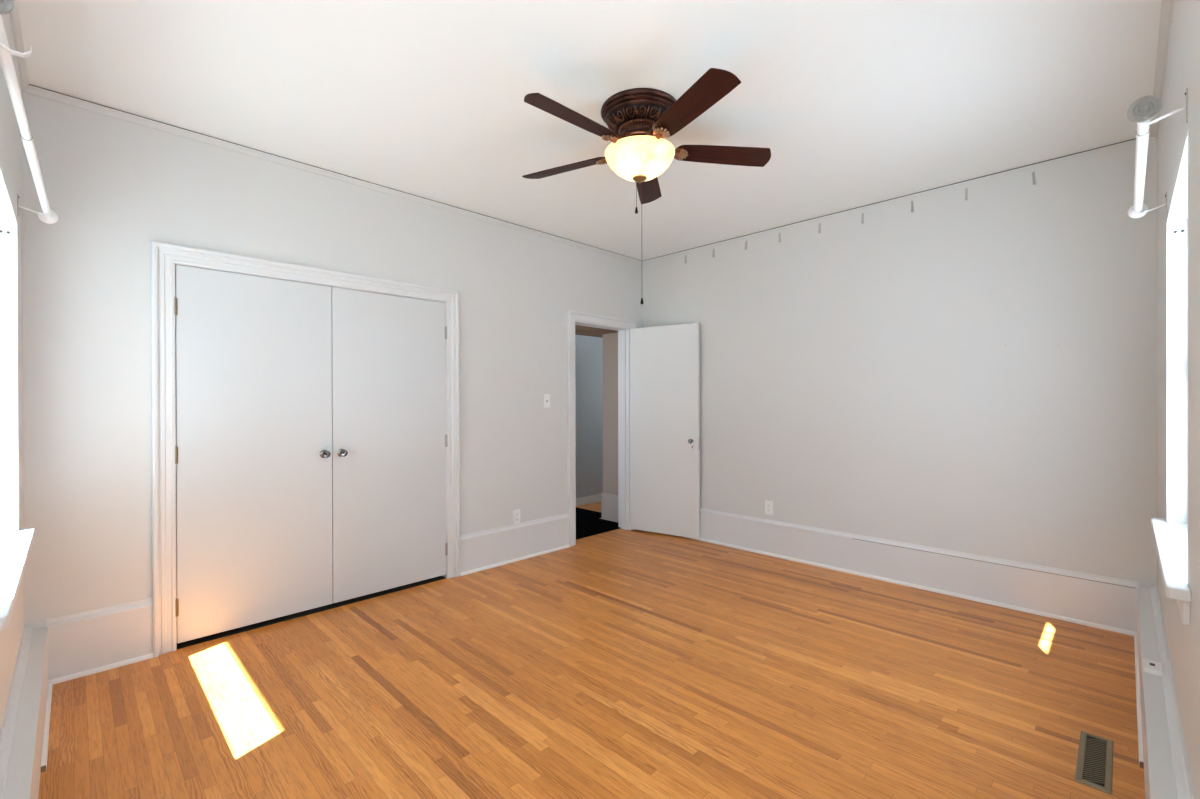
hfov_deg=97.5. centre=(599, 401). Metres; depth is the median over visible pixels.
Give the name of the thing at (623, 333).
door frame
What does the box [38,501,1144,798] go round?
floor
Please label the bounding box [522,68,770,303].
ceiling fan
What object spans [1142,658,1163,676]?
phone jack
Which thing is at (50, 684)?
molding
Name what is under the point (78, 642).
baseboard
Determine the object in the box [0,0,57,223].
curtain rod
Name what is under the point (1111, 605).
baseboard
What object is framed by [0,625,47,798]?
baseboard
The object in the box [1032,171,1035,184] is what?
hook
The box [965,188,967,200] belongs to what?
hook
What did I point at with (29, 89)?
crown molding
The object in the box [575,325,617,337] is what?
trim
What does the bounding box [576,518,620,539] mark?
threshold
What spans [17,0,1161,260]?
ceiling
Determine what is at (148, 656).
trim
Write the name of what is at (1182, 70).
wall
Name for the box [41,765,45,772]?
molding
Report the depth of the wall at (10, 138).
2.06 m
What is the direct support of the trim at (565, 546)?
attached to the wall at (115, 187)
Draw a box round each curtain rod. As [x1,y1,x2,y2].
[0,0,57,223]
[1127,88,1187,217]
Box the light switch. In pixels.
[543,394,549,407]
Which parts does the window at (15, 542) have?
frame, sill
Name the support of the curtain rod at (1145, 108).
attached to the wall at (1182, 70)
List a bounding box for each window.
[0,167,34,629]
[1151,130,1190,624]
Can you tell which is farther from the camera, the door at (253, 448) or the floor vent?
the door at (253, 448)
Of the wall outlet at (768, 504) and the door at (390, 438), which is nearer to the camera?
the door at (390, 438)
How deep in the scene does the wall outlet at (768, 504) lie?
4.44 m
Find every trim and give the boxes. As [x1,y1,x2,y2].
[48,653,152,683]
[460,545,569,575]
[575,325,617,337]
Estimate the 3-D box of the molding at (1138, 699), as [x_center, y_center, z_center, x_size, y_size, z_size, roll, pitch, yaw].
[2.435,1.280,2.382,0.012,0.020,1.464,0,0,45]
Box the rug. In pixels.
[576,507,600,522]
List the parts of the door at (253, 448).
knob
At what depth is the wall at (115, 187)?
2.74 m
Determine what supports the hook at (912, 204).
attached to the wall at (857, 378)
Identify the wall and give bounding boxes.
[0,13,23,733]
[22,92,641,628]
[575,335,602,497]
[602,332,617,494]
[642,136,1156,588]
[1157,0,1199,798]
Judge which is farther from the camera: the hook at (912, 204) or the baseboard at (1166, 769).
the hook at (912, 204)
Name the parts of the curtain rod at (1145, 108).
rod, bracket arm, bracket arm, bracket plate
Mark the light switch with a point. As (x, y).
(546, 397)
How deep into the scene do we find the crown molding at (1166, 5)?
2.16 m
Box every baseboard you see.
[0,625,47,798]
[46,513,568,679]
[576,494,600,505]
[601,493,617,521]
[700,508,1138,631]
[1137,585,1193,798]
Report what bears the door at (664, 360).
in the wall at (115, 187)
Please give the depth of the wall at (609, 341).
5.72 m
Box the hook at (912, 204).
[911,201,913,211]
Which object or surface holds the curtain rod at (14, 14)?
attached to the wall at (10, 138)
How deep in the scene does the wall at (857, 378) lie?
3.52 m
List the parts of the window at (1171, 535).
sill, frame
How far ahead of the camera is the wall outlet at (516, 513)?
4.30 m
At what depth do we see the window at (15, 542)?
2.10 m
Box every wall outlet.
[513,509,519,524]
[765,500,772,514]
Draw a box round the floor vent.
[1074,731,1113,794]
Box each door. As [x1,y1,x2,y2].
[174,265,331,642]
[331,287,447,602]
[630,323,699,538]
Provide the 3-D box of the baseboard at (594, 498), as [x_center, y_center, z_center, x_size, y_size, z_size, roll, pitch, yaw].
[-0.284,1.243,6.532,0.030,0.090,3.640,0,0,45]
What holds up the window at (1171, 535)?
in the wall at (1182, 70)
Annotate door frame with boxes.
[151,241,459,656]
[567,310,636,546]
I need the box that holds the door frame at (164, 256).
[151,241,459,656]
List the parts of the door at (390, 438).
knob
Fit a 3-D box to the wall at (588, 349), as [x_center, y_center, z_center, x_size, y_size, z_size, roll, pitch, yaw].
[-0.301,-0.084,6.586,0.070,2.745,3.700,0,0,45]
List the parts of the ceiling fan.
blade, blade, blade arm, lamp shade, blade, blade arm, blade arm, blade, blade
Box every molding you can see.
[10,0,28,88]
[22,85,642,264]
[41,680,52,769]
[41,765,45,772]
[1134,632,1143,765]
[1149,0,1173,138]
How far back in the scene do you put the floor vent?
1.88 m

